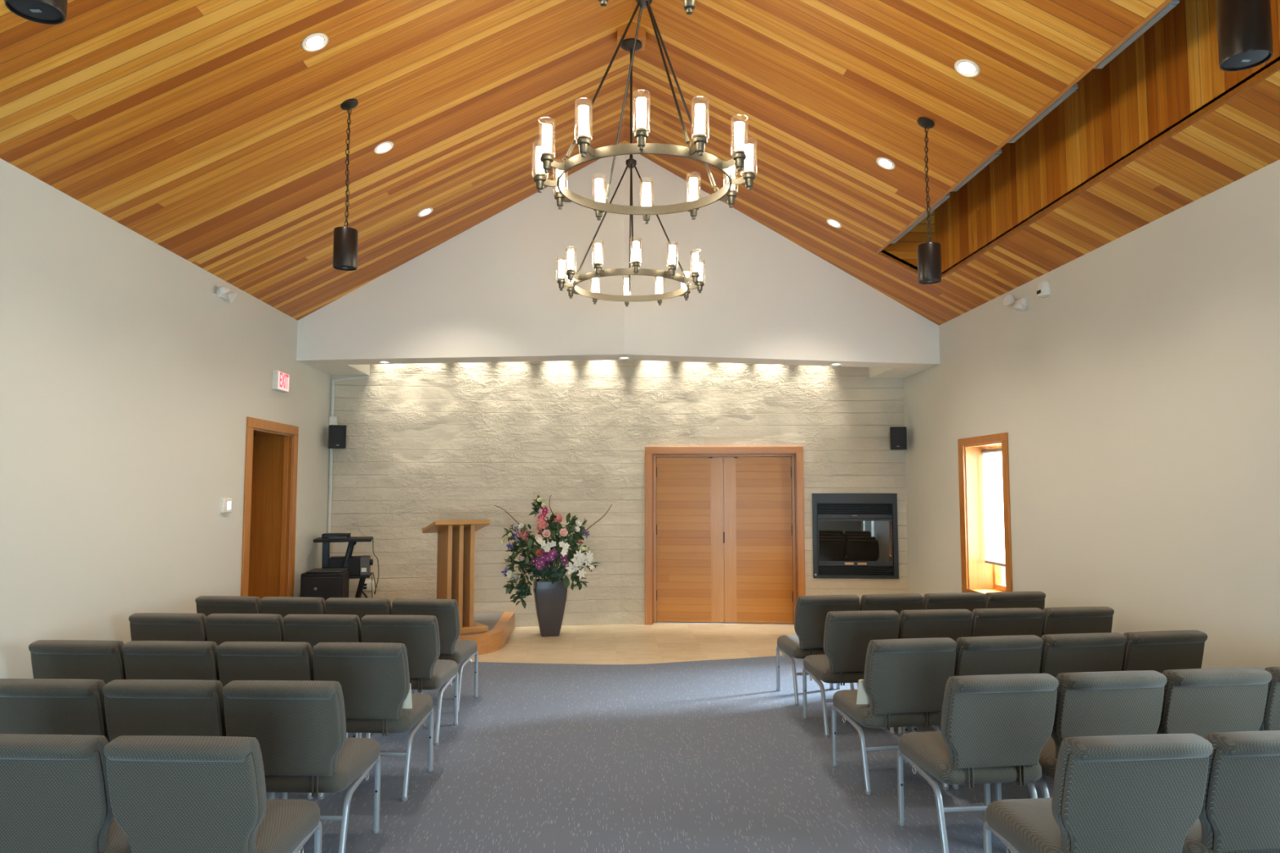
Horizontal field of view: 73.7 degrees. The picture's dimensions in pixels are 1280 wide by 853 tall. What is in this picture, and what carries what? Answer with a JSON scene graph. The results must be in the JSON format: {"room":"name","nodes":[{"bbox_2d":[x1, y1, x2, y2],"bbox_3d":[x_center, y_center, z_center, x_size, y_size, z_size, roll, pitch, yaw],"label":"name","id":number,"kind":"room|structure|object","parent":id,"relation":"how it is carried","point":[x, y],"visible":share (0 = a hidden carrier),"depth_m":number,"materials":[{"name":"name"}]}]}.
{"room":"house of worship","nodes":[
{"label":"house of worship","id":0,"kind":"room"},
{"bbox_2d":[0,158,331,679],"bbox_3d":[-3.754,-0.008,3.961,0.460,4.028,14.600,0,-4,-2],"label":"wall","id":1,"kind":"structure","parent":0,"point":[129,388],"depth_m":5.91,"materials":[{"name":"white paint"}]},
{"bbox_2d":[220,497,231,513],"bbox_3d":[-3.657,0.700,7.549,0.030,0.133,0.173,0,-4,-2],"label":"thermostat","id":2,"kind":"object","parent":1,"relation":"attached to","point":[225,503],"visible":1,"depth_m":7.52,"materials":[{"name":"white plastic"}]},
{"bbox_2d":[216,285,237,302],"bbox_3d":[-3.598,-1.159,7.439,0.127,0.115,0.292,0,-4,-2],"label":"emergency light","id":3,"kind":"object","parent":1,"relation":"attached to","point":[222,291],"visible":1,"depth_m":7.44,"materials":[{"name":"white plastic"}]},
{"bbox_2d":[240,416,298,599],"bbox_3d":[-3.924,1.147,8.554,0.460,2.390,1.315,0,-4,-2],"label":"door","id":4,"kind":"structure","parent":1,"relation":"in","point":[267,553],"depth_m":9.07,"materials":[{"name":"brown wood"}]},
{"bbox_2d":[271,370,288,392],"bbox_3d":[-3.685,-0.460,8.758,0.064,0.195,0.310,0,-4,-2],"label":"exit sign","id":5,"kind":"object","parent":1,"relation":"attached to","point":[280,380],"visible":1,"depth_m":8.67,"materials":[{"name":"white plastic"}]},
{"bbox_2d":[328,425,346,448],"bbox_3d":[-3.629,0.127,10.222,0.190,0.275,0.220,2,-5,-24],"label":"wall speaker","id":6,"kind":"object","parent":1,"relation":"attached to","point":[336,433],"visible":1,"depth_m":10.13,"materials":[{"name":"grey plastic"}]},
{"bbox_2d":[310,364,369,375],"bbox_3d":[-3.557,-1.059,10.402,0.450,0.840,1.530,0,-4,-2],"label":"ceiling","id":7,"kind":"structure","parent":0,"point":[364,369],"depth_m":10.12,"materials":[{"name":"white paint"}]},
{"bbox_2d":[326,360,620,626],"bbox_3d":[-2.122,0.511,10.782,3.750,3.980,0.250,1,-4,-10],"label":"wall","id":8,"kind":"structure","parent":0,"point":[427,443],"depth_m":10.66,"materials":[{"name":"stone"}]},
{"bbox_2d":[328,375,368,555],"bbox_3d":[-3.557,0.768,10.363,0.453,2.806,0.050,1,-4,-9],"label":"conduit","id":9,"kind":"object","parent":8,"relation":"attached to","point":[332,420],"visible":0.7,"depth_m":10.37,"materials":[{"name":"white metal"}]},
{"bbox_2d":[362,581,373,591],"bbox_3d":[-3.295,1.932,10.330,0.130,0.116,0.045,1,-4,-10],"label":"wall outlet","id":10,"kind":"object","parent":8,"relation":"attached to","point":[367,585],"visible":0.77,"depth_m":10.34,"materials":[{"name":"white plastic"}]},
{"bbox_2d":[296,154,939,368],"bbox_3d":[-0.183,-1.877,9.446,7.310,2.330,0.984,0,-4,-2],"label":"wall header","id":11,"kind":"structure","parent":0,"point":[490,292],"depth_m":9.13,"materials":[{"name":"white paint"}]},
{"bbox_2d":[377,360,391,363],"bbox_3d":[-2.811,-0.712,9.388,0.136,0.024,0.136,0,-4,-2],"label":"recessed light","id":12,"kind":"object","parent":11,"relation":"in","point":[380,362],"visible":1,"depth_m":9.37,"materials":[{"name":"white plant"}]},
{"bbox_2d":[617,356,631,359],"bbox_3d":[-0.167,-0.734,9.082,0.136,0.024,0.136,0,-4,-2],"label":"recessed light","id":13,"kind":"object","parent":11,"relation":"in","point":[620,357],"visible":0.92,"depth_m":9.07,"materials":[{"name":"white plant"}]},
{"bbox_2d":[830,363,842,365],"bbox_3d":[2.196,-0.700,9.554,0.136,0.024,0.136,0,-4,-2],"label":"recessed light","id":14,"kind":"object","parent":11,"relation":"in","point":[833,364],"visible":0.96,"depth_m":9.54,"materials":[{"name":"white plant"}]},
{"bbox_2d":[0,0,1279,325],"bbox_3d":[0.038,-2.438,4.042,7.710,2.093,14.700,0,-4,-2],"label":"ceiling","id":15,"kind":"structure","parent":0,"point":[206,130],"depth_m":6.03,"materials":[{"name":"brown wood"}]},
{"bbox_2d":[4,0,67,24],"bbox_3d":[-1.859,-1.876,2.669,0.158,1.200,0.158,0,-4,-2],"label":"speaker","id":16,"kind":"object","parent":15,"relation":"hanging from","point":[42,11],"visible":1,"depth_m":2.63},
{"bbox_2d":[8,0,62,20],"bbox_3d":[-1.859,-1.284,2.626,0.141,0.008,0.141,0,-4,4],"label":"grille","id":17,"kind":"object","parent":16,"relation":"attached to","point":[30,10],"depth_m":2.62,"materials":[{"name":"grey metal"}]},
{"bbox_2d":[302,32,328,51],"bbox_3d":[-1.932,-2.284,5.075,0.144,0.077,0.159,1,-4,-7],"label":"recessed light","id":18,"kind":"object","parent":15,"relation":"in","point":[313,42],"visible":1,"depth_m":5.07,"materials":[{"name":"white plastic"}]},
{"bbox_2d":[333,98,358,271],"bbox_3d":[-1.996,-1.657,5.818,0.158,1.173,0.158,0,-4,-2],"label":"speaker","id":19,"kind":"object","parent":15,"relation":"hanging from","point":[345,241],"visible":1,"depth_m":5.74},
{"bbox_2d":[334,265,355,269],"bbox_3d":[-1.996,-1.079,5.776,0.141,0.008,0.141,0,-4,4],"label":"grille","id":20,"kind":"object","parent":19,"relation":"attached to","point":[337,267],"depth_m":5.77,"materials":[{"name":"grey metal"}]},
{"bbox_2d":[373,141,393,153],"bbox_3d":[-1.994,-2.172,6.645,0.144,0.077,0.159,1,-4,-7],"label":"recessed light","id":21,"kind":"object","parent":15,"relation":"in","point":[383,146],"visible":1,"depth_m":6.64,"materials":[{"name":"white plastic"}]},
{"bbox_2d":[417,207,433,217],"bbox_3d":[-2.061,-2.057,8.192,0.144,0.077,0.159,1,-4,-7],"label":"recessed light","id":22,"kind":"object","parent":15,"relation":"in","point":[425,211],"visible":1,"depth_m":8.18,"materials":[{"name":"white plastic"}]},
{"bbox_2d":[556,22,704,306],"bbox_3d":[-0.069,-2.090,6.652,1.151,2.106,1.151,0,-4,-2],"label":"chandelier","id":23,"kind":"object","parent":15,"relation":"hanging from","point":[627,44],"visible":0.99,"depth_m":6.61,"materials":[{"name":"brown metal"}]},
{"bbox_2d":[533,0,755,223],"bbox_3d":[0.021,-2.252,4.438,1.149,2.102,1.149,0,-4,-2],"label":"chandelier","id":24,"kind":"object","parent":15,"relation":"hanging from","point":[544,160],"visible":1,"depth_m":4.27,"materials":[{"name":"brown metal"}]},
{"bbox_2d":[598,0,695,14],"bbox_3d":[0.110,-2.409,2.274,1.143,2.102,1.143,0,-4,-2],"label":"chandelier","id":25,"kind":"object","parent":15,"relation":"hanging from","point":[689,6],"visible":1,"depth_m":2.72,"materials":[{"name":"brown metal"}]},
{"bbox_2d":[826,218,841,227],"bbox_3d":[1.900,-1.990,8.357,0.144,0.077,0.159,0,-4,3],"label":"recessed light","id":26,"kind":"object","parent":15,"relation":"in","point":[833,222],"visible":1,"depth_m":8.35,"materials":[{"name":"white plastic"}]},
{"bbox_2d":[875,157,895,169],"bbox_3d":[1.963,-2.102,6.818,0.144,0.077,0.159,0,-4,3],"label":"recessed light","id":27,"kind":"object","parent":15,"relation":"in","point":[885,162],"visible":1,"depth_m":6.81,"materials":[{"name":"white plastic"}]},
{"bbox_2d":[890,193,950,243],"bbox_3d":[2.449,-1.817,7.542,0.049,0.034,1.330,0,-4,-2],"label":"recessed light","id":28,"kind":"object","parent":15,"relation":"in","point":[945,197],"visible":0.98,"depth_m":7.42,"materials":[{"name":"grey metal"}]},
{"bbox_2d":[916,116,942,284],"bbox_3d":[2.020,-1.594,5.990,0.158,1.170,0.158,0,-4,-2],"label":"speaker","id":29,"kind":"object","parent":15,"relation":"hanging from","point":[929,254],"visible":1,"depth_m":5.91},
{"bbox_2d":[920,279,939,283],"bbox_3d":[2.020,-1.017,5.948,0.141,0.008,0.141,0,-4,4],"label":"grille","id":30,"kind":"object","parent":29,"relation":"attached to","point":[922,281],"depth_m":5.95,"materials":[{"name":"grey metal"}]},
{"bbox_2d":[954,58,979,77],"bbox_3d":[2.022,-2.216,5.278,0.144,0.077,0.159,0,-4,3],"label":"recessed light","id":31,"kind":"object","parent":15,"relation":"in","point":[966,68],"visible":1,"depth_m":5.27,"materials":[{"name":"white plastic"}]},
{"bbox_2d":[951,149,1001,191],"bbox_3d":[2.497,-1.902,6.371,0.049,0.034,0.780,0,-4,-2],"label":"recessed light","id":32,"kind":"object","parent":15,"relation":"in","point":[998,152],"visible":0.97,"depth_m":6.30,"materials":[{"name":"grey metal"}]},
{"bbox_2d":[876,0,1172,253],"bbox_3d":[2.489,-2.329,5.729,0.018,0.787,5.680,0,-4,-2],"label":"trim","id":33,"kind":"structure","parent":15,"relation":"attached to","point":[1166,2],"depth_m":5.23,"materials":[{"name":"brown wood"}]},
{"bbox_2d":[1007,84,1078,142],"bbox_3d":[2.536,-1.971,5.414,0.049,0.034,0.800,0,-4,-2],"label":"recessed light","id":34,"kind":"object","parent":15,"relation":"in","point":[1075,86],"visible":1,"depth_m":5.33,"materials":[{"name":"grey metal"}]},
{"bbox_2d":[877,0,1279,274],"bbox_3d":[2.787,-2.204,5.732,0.658,1.115,5.780,0,-4,-2],"label":"beam","id":35,"kind":"structure","parent":15,"relation":"attached to","point":[1171,70],"depth_m":5.78,"materials":[{"name":"brown wood"}]},
{"bbox_2d":[878,59,1279,279],"bbox_3d":[2.789,-1.800,5.706,0.582,0.317,5.686,0,-4,-2],"label":"trim","id":36,"kind":"structure","parent":15,"relation":"attached to","point":[1274,68],"depth_m":5.37,"materials":[{"name":"brown wood"}]},
{"bbox_2d":[1093,0,1179,68],"bbox_3d":[2.575,-2.040,4.457,0.049,0.034,0.660,0,-4,-2],"label":"recessed light","id":37,"kind":"object","parent":15,"relation":"in","point":[1173,3],"visible":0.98,"depth_m":4.40,"materials":[{"name":"grey metal"}]},
{"bbox_2d":[1215,0,1273,71],"bbox_3d":[2.145,-1.841,3.061,0.158,1.096,0.158,0,-4,-2],"label":"pendant light","id":38,"kind":"object","parent":15,"relation":"hanging from","point":[1244,27],"visible":1,"depth_m":2.98,"materials":[{"name":"black metal"}]},
{"bbox_2d":[1222,50,1269,67],"bbox_3d":[2.145,-1.301,3.022,0.141,0.008,0.141,1,-4,-9],"label":"grille","id":39,"kind":"object","parent":38,"relation":"attached to","point":[1231,59],"depth_m":3.01,"materials":[{"name":"grey metal"}]},
{"bbox_2d":[266,618,1054,852],"bbox_3d":[0.028,2.062,3.966,8.110,0.101,14.600,0,-4,-2],"label":"floor","id":40,"kind":"structure","parent":0,"point":[702,756],"depth_m":5.28,"materials":[{"name":"grey carpet"}]},
{"bbox_2d":[0,679,110,742],"bbox_3d":[-2.631,1.578,4.024,0.516,0.874,0.688,0,-4,2],"label":"chair","id":41,"kind":"object","parent":40,"relation":"on","point":[27,706],"visible":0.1,"depth_m":3.77,"materials":[{"name":"grey fabric"}]},
{"bbox_2d":[0,733,131,852],"bbox_3d":[-2.081,1.516,3.165,0.516,0.874,0.688,0,-4,2],"label":"chair","id":42,"kind":"object","parent":40,"relation":"on","point":[55,797],"visible":0.71,"depth_m":2.92,"materials":[{"name":"grey fabric"}]},
{"bbox_2d":[28,640,126,684],"bbox_3d":[-3.126,1.649,4.997,0.516,0.874,0.688,0,-4,3],"label":"chair","id":43,"kind":"object","parent":40,"relation":"on","point":[100,660],"visible":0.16,"depth_m":4.74,"materials":[{"name":"grey fabric"}]},
{"bbox_2d":[128,613,207,641],"bbox_3d":[-3.194,1.724,6.036,0.516,0.874,0.688,0,-4,3],"label":"chair","id":44,"kind":"object","parent":40,"relation":"on","point":[143,626],"visible":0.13,"depth_m":5.77,"materials":[{"name":"grey fabric"}]},
{"bbox_2d":[122,640,219,680],"bbox_3d":[-2.593,1.647,4.972,0.516,0.874,0.688,0,-4,3],"label":"chair","id":45,"kind":"object","parent":40,"relation":"on","point":[143,660],"visible":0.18,"depth_m":4.71,"materials":[{"name":"grey fabric"}]},
{"bbox_2d":[102,679,275,799],"bbox_3d":[-2.099,1.577,4.008,0.516,0.874,0.688,0,-4,2],"label":"chair","id":46,"kind":"object","parent":40,"relation":"on","point":[140,707],"visible":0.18,"depth_m":3.75,"materials":[{"name":"grey fabric"}]},
{"bbox_2d":[103,735,322,852],"bbox_3d":[-1.548,1.514,3.145,0.516,0.874,0.688,0,-4,2],"label":"chair","id":47,"kind":"object","parent":40,"relation":"on","point":[168,793],"visible":1,"depth_m":2.90,"materials":[{"name":"grey fabric"}]},
{"bbox_2d":[195,595,260,617],"bbox_3d":[-3.215,1.790,6.954,0.516,0.874,0.688,0,-4,6],"label":"chair","id":48,"kind":"object","parent":40,"relation":"on","point":[206,605],"visible":0.12,"depth_m":6.68,"materials":[{"name":"grey fabric"}]},
{"bbox_2d":[205,613,284,646],"bbox_3d":[-2.662,1.722,6.006,0.516,0.874,0.688,0,-4,3],"label":"chair","id":49,"kind":"object","parent":40,"relation":"on","point":[220,628],"visible":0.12,"depth_m":5.74,"materials":[{"name":"grey fabric"}]},
{"bbox_2d":[217,641,347,799],"bbox_3d":[-2.061,1.645,4.947,0.516,0.874,0.688,0,-4,3],"label":"chair","id":50,"kind":"object","parent":40,"relation":"on","point":[237,660],"visible":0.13,"depth_m":4.68,"materials":[{"name":"grey fabric"}]},
{"bbox_2d":[259,596,325,619],"bbox_3d":[-2.685,1.786,6.897,0.516,0.874,0.688,0,-4,6],"label":"chair","id":51,"kind":"object","parent":40,"relation":"on","point":[282,606],"visible":0.13,"depth_m":6.62,"materials":[{"name":"grey fabric"}]},
{"bbox_2d":[222,680,381,852],"bbox_3d":[-1.566,1.576,3.993,0.516,0.874,0.688,0,-4,2],"label":"chair","id":52,"kind":"object","parent":40,"relation":"on","point":[299,727],"visible":0.71,"depth_m":3.76,"materials":[{"name":"grey fabric"}]},
{"bbox_2d":[283,613,361,737],"bbox_3d":[-2.130,1.720,5.977,0.516,0.874,0.688,0,-4,3],"label":"chair","id":53,"kind":"object","parent":40,"relation":"on","point":[313,629],"visible":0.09,"depth_m":5.71,"materials":[{"name":"grey fabric"}]},
{"bbox_2d":[300,568,349,601],"bbox_3d":[-3.423,1.977,9.258,0.430,0.835,0.424,1,-4,-8],"label":"subwoofer","id":54,"kind":"object","parent":40,"relation":"on","point":[325,583],"visible":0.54,"depth_m":9.09,"materials":[{"name":"black plastic"}]},
{"bbox_2d":[301,577,341,601],"bbox_3d":[-3.395,1.963,9.065,0.400,0.715,0.015,1,-4,-8],"label":"grille","id":55,"kind":"object","parent":54,"relation":"attached to","point":[326,588],"depth_m":9.08,"materials":[{"name":"black fabric"}]},
{"bbox_2d":[313,536,373,598],"bbox_3d":[-3.405,1.856,9.781,0.620,1.148,0.480,1,-4,-14],"label":"cart","id":56,"kind":"object","parent":40,"relation":"on","point":[352,541],"visible":0.3,"depth_m":9.66,"materials":[{"name":"black plastic"}]},
{"bbox_2d":[328,537,346,538],"bbox_3d":[-3.431,1.264,9.683,0.200,0.016,0.120,2,-4,-22],"label":"tray","id":57,"kind":"object","parent":56,"relation":"on","point":[328,537],"visible":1,"depth_m":9.63,"materials":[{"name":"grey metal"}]},
{"bbox_2d":[313,536,373,542],"bbox_3d":[-3.405,1.301,9.821,0.620,0.035,0.440,1,-4,-14],"label":"shelf","id":58,"kind":"object","parent":56,"relation":"attached to","point":[369,539],"depth_m":9.63,"materials":[{"name":"black plastic"}]},
{"bbox_2d":[328,555,373,575],"bbox_3d":[-3.321,1.601,9.821,0.475,0.205,0.300,1,-4,-14],"label":"projector","id":59,"kind":"object","parent":56,"relation":"on","point":[357,565],"visible":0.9,"depth_m":9.70,"materials":[{"name":"black plastic"}]},
{"bbox_2d":[349,572,371,578],"bbox_3d":[-3.386,1.715,9.796,0.560,0.025,0.400,1,-4,-14],"label":"shelf","id":60,"kind":"object","parent":56,"relation":"attached to","point":[350,576],"depth_m":9.66,"materials":[{"name":"black plastic"}]},
{"bbox_2d":[371,539,378,598],"bbox_3d":[-3.056,1.753,9.857,0.081,0.893,0.248,1,-4,-14],"label":"cable","id":61,"kind":"object","parent":56,"relation":"hanging from","point":[373,540],"visible":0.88,"depth_m":9.79,"materials":[{"name":"black plastic"}]},
{"bbox_2d":[324,597,415,693],"bbox_3d":[-2.155,1.782,6.840,0.516,0.874,0.688,0,-4,6],"label":"chair","id":62,"kind":"object","parent":40,"relation":"on","point":[361,607],"visible":0.1,"depth_m":6.56,"materials":[{"name":"grey fabric"}]},
{"bbox_2d":[312,642,433,801],"bbox_3d":[-1.528,1.643,4.923,0.516,0.874,0.688,0,-4,3],"label":"chair","id":63,"kind":"object","parent":40,"relation":"on","point":[373,677],"visible":0.73,"depth_m":4.69,"materials":[{"name":"grey fabric"}]},
{"bbox_2d":[402,683,412,708],"bbox_3d":[-1.382,1.530,4.846,0.170,0.148,0.044,0,-4,3],"label":"booklet","id":64,"kind":"object","parent":63,"relation":"on","point":[407,704],"visible":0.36,"depth_m":4.84,"materials":[{"name":"beige paper"}]},
{"bbox_2d":[360,614,458,745],"bbox_3d":[-1.597,1.718,5.948,0.516,0.874,0.688,0,-4,3],"label":"chair","id":65,"kind":"object","parent":40,"relation":"on","point":[420,634],"visible":0.59,"depth_m":5.70,"materials":[{"name":"grey fabric"}]},
{"bbox_2d":[391,598,478,712],"bbox_3d":[-1.625,1.778,6.783,0.516,0.874,0.688,0,-4,6],"label":"chair","id":66,"kind":"object","parent":40,"relation":"on","point":[446,611],"visible":0.45,"depth_m":6.54,"materials":[{"name":"grey fabric"}]},
{"bbox_2d":[457,611,515,655],"bbox_3d":[-2.157,2.327,9.636,1.326,0.190,1.887,0,-4,-2],"label":"dais","id":67,"kind":"object","parent":40,"relation":"on","point":[500,625],"visible":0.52,"depth_m":9.30,"materials":[{"name":"brown wood"}]},
{"bbox_2d":[422,520,490,634],"bbox_3d":[-1.987,1.601,9.171,0.610,1.190,0.454,3,-5,-32],"label":"lectern","id":68,"kind":"object","parent":67,"relation":"on","point":[455,539],"visible":0.77,"depth_m":9.08,"materials":[{"name":"brown wood"}]},
{"bbox_2d":[533,577,567,636],"bbox_3d":[-1.060,2.130,10.037,0.376,0.640,0.376,1,-4,-10],"label":"vase","id":69,"kind":"object","parent":40,"relation":"on","point":[550,599],"visible":0.89,"depth_m":9.88,"materials":[{"name":"grey ceramic"}]},
{"bbox_2d":[493,494,612,608],"bbox_3d":[-1.044,1.444,9.942,1.348,1.297,0.576,-1,-4,12],"label":"flower arrangement","id":70,"kind":"object","parent":69,"relation":"in","point":[547,557],"visible":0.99,"depth_m":9.87,"materials":[{"name":"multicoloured plant"}]},
{"bbox_2d":[776,595,859,706],"bbox_3d":[1.458,1.794,7.010,0.516,0.874,0.688,1,-4,-8],"label":"chair","id":71,"kind":"object","parent":40,"relation":"on","point":[811,611],"visible":0.59,"depth_m":6.77,"materials":[{"name":"grey fabric"}]},
{"bbox_2d":[802,610,898,737],"bbox_3d":[1.512,1.732,6.144,0.516,0.874,0.688,0,-4,-7],"label":"chair","id":72,"kind":"object","parent":40,"relation":"on","point":[847,635],"visible":0.61,"depth_m":5.91,"materials":[{"name":"grey fabric"}]},
{"bbox_2d":[835,593,923,688],"bbox_3d":[1.986,1.800,7.087,0.516,0.874,0.688,1,-4,-8],"label":"chair","id":73,"kind":"object","parent":40,"relation":"on","point":[898,602],"visible":0.19,"depth_m":6.81,"materials":[{"name":"grey fabric"}]},
{"bbox_2d":[831,637,956,795],"bbox_3d":[1.493,1.652,5.044,0.516,0.874,0.688,1,-4,-9],"label":"chair","id":74,"kind":"object","parent":40,"relation":"on","point":[905,680],"visible":0.87,"depth_m":4.82,"materials":[{"name":"grey fabric"}]},
{"bbox_2d":[856,679,870,704],"bbox_3d":[1.343,1.537,4.949,0.170,0.148,0.044,1,-4,-9],"label":"booklet","id":75,"kind":"object","parent":74,"relation":"on","point":[863,698],"visible":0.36,"depth_m":4.94,"materials":[{"name":"beige paper"}]},
{"bbox_2d":[897,608,972,734],"bbox_3d":[2.041,1.736,6.207,0.516,0.874,0.688,0,-4,-7],"label":"chair","id":76,"kind":"object","parent":40,"relation":"on","point":[953,624],"visible":0.21,"depth_m":5.94,"materials":[{"name":"grey fabric"}]},
{"bbox_2d":[922,592,985,613],"bbox_3d":[2.513,1.806,7.164,0.516,0.874,0.688,1,-4,-8],"label":"chair","id":77,"kind":"object","parent":40,"relation":"on","point":[969,601],"visible":0.12,"depth_m":6.88,"materials":[{"name":"grey fabric"}]},
{"bbox_2d":[911,635,1043,789],"bbox_3d":[2.019,1.658,5.130,0.516,0.874,0.688,1,-4,-9],"label":"chair","id":78,"kind":"object","parent":40,"relation":"on","point":[1014,654],"visible":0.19,"depth_m":4.87,"materials":[{"name":"grey fabric"}]},
{"bbox_2d":[897,673,1058,852],"bbox_3d":[1.613,1.584,4.112,0.516,0.874,0.688,1,-4,-7],"label":"chair","id":79,"kind":"object","parent":40,"relation":"on","point":[996,728],"visible":0.93,"depth_m":3.89,"materials":[{"name":"grey fabric"}]},
{"bbox_2d":[970,608,1044,637],"bbox_3d":[2.570,1.741,6.271,0.516,0.874,0.688,0,-4,-7],"label":"chair","id":80,"kind":"object","parent":40,"relation":"on","point":[991,621],"visible":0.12,"depth_m":6.00,"materials":[{"name":"grey fabric"}]},
{"bbox_2d":[984,591,1045,610],"bbox_3d":[3.040,1.811,7.241,0.516,0.874,0.688,1,-4,-8],"label":"chair","id":81,"kind":"object","parent":40,"relation":"on","point":[1030,599],"visible":0.12,"depth_m":6.96,"materials":[{"name":"grey fabric"}]},
{"bbox_2d":[1041,606,1114,635],"bbox_3d":[3.099,1.746,6.334,0.516,0.874,0.688,0,-4,-7],"label":"chair","id":82,"kind":"object","parent":40,"relation":"on","point":[1082,620],"visible":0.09,"depth_m":6.06,"materials":[{"name":"grey fabric"}]},
{"bbox_2d":[995,670,1167,800],"bbox_3d":[2.142,1.589,4.178,0.516,0.874,0.688,1,-4,-7],"label":"chair","id":83,"kind":"object","parent":40,"relation":"on","point":[1110,703],"visible":0.36,"depth_m":3.92,"materials":[{"name":"grey fabric"}]},
{"bbox_2d":[1036,632,1126,783],"bbox_3d":[2.545,1.665,5.216,0.516,0.874,0.688,1,-4,-9],"label":"chair","id":84,"kind":"object","parent":40,"relation":"on","point":[1095,651],"visible":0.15,"depth_m":4.95,"materials":[{"name":"grey fabric"}]},
{"bbox_2d":[982,733,1213,852],"bbox_3d":[1.669,1.515,3.156,0.516,0.874,0.688,0,-4,-6],"label":"chair","id":85,"kind":"object","parent":40,"relation":"on","point":[1130,793],"visible":1,"depth_m":2.92,"materials":[{"name":"grey fabric"}]},
{"bbox_2d":[1121,630,1207,673],"bbox_3d":[3.071,1.671,5.303,0.516,0.874,0.688,1,-4,-9],"label":"chair","id":86,"kind":"object","parent":40,"relation":"on","point":[1159,651],"visible":0.19,"depth_m":5.04,"materials":[{"name":"grey fabric"}]},
{"bbox_2d":[1155,667,1271,738],"bbox_3d":[2.671,1.594,4.244,0.516,0.874,0.688,1,-4,-7],"label":"chair","id":87,"kind":"object","parent":40,"relation":"on","point":[1201,702],"visible":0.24,"depth_m":3.99,"materials":[{"name":"grey fabric"}]},
{"bbox_2d":[1182,730,1279,852],"bbox_3d":[2.200,1.519,3.210,0.516,0.874,0.688,0,-4,-6],"label":"chair","id":88,"kind":"object","parent":40,"relation":"on","point":[1240,813],"visible":0.69,"depth_m":2.96,"materials":[{"name":"grey fabric"}]},
{"bbox_2d":[1258,666,1279,730],"bbox_3d":[3.200,1.599,4.310,0.516,0.874,0.688,1,-4,-7],"label":"chair","id":89,"kind":"object","parent":40,"relation":"on","point":[1271,719],"visible":0.09,"depth_m":4.04,"materials":[{"name":"grey fabric"}]},
{"bbox_2d":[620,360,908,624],"bbox_3d":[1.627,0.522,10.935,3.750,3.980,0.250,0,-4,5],"label":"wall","id":90,"kind":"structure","parent":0,"point":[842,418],"depth_m":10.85,"materials":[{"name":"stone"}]},
{"bbox_2d":[644,446,805,625],"bbox_3d":[1.072,1.387,10.897,2.005,2.250,0.275,0,-4,5],"label":"door","id":91,"kind":"structure","parent":90,"relation":"in","point":[749,561],"depth_m":10.94,"materials":[{"name":"brown wood"}]},
{"bbox_2d":[812,493,898,578],"bbox_3d":[2.691,1.371,10.752,1.042,1.056,0.270,0,-4,5],"label":"fireplace","id":92,"kind":"object","parent":90,"relation":"in","point":[854,536],"visible":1,"depth_m":10.65,"materials":[{"name":"grey metal"}]},
{"bbox_2d":[868,367,926,377],"bbox_3d":[3.111,-1.039,10.675,0.422,0.840,1.526,0,-4,-2],"label":"ceiling","id":93,"kind":"structure","parent":0,"point":[874,372],"depth_m":10.37,"materials":[{"name":"white paint"}]},
{"bbox_2d":[903,159,1279,669],"bbox_3d":[3.760,0.015,4.267,0.360,4.028,14.600,0,-4,-2],"label":"wall","id":94,"kind":"structure","parent":0,"point":[1137,400],"depth_m":6.01,"materials":[{"name":"white paint"}]},
{"bbox_2d":[889,426,906,449],"bbox_3d":[3.182,0.147,10.499,0.190,0.275,0.220,-1,-4,20],"label":"wall speaker","id":95,"kind":"object","parent":94,"relation":"attached to","point":[898,435],"visible":1,"depth_m":10.40,"materials":[{"name":"grey plastic"}]},
{"bbox_2d":[957,432,1013,594],"bbox_3d":[3.563,0.925,8.442,0.370,1.665,1.090,0,-4,-2],"label":"window","id":96,"kind":"structure","parent":94,"relation":"in","point":[981,577],"depth_m":8.82,"materials":[{"name":"brown wood"}]},
{"bbox_2d":[981,447,1004,566],"bbox_3d":[3.595,0.792,8.438,0.067,1.170,0.814,0,-4,-2],"label":"roller blind","id":97,"kind":"object","parent":96,"relation":"attached to","point":[992,463],"visible":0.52,"depth_m":8.59,"materials":[{"name":"white fabric"}]},
{"bbox_2d":[1003,294,1026,312],"bbox_3d":[3.380,-1.115,7.699,0.127,0.198,0.292,0,-4,-2],"label":"emergency light","id":98,"kind":"object","parent":94,"relation":"attached to","point":[1020,304],"visible":1,"depth_m":7.64,"materials":[{"name":"white plastic"}]},
{"bbox_2d":[1036,280,1050,297],"bbox_3d":[3.439,-1.168,7.259,0.104,0.130,0.136,0,-4,-2],"label":"sensor","id":99,"kind":"object","parent":94,"relation":"attached to","point":[1043,291],"visible":1,"depth_m":7.21,"materials":[{"name":"white plastic"}]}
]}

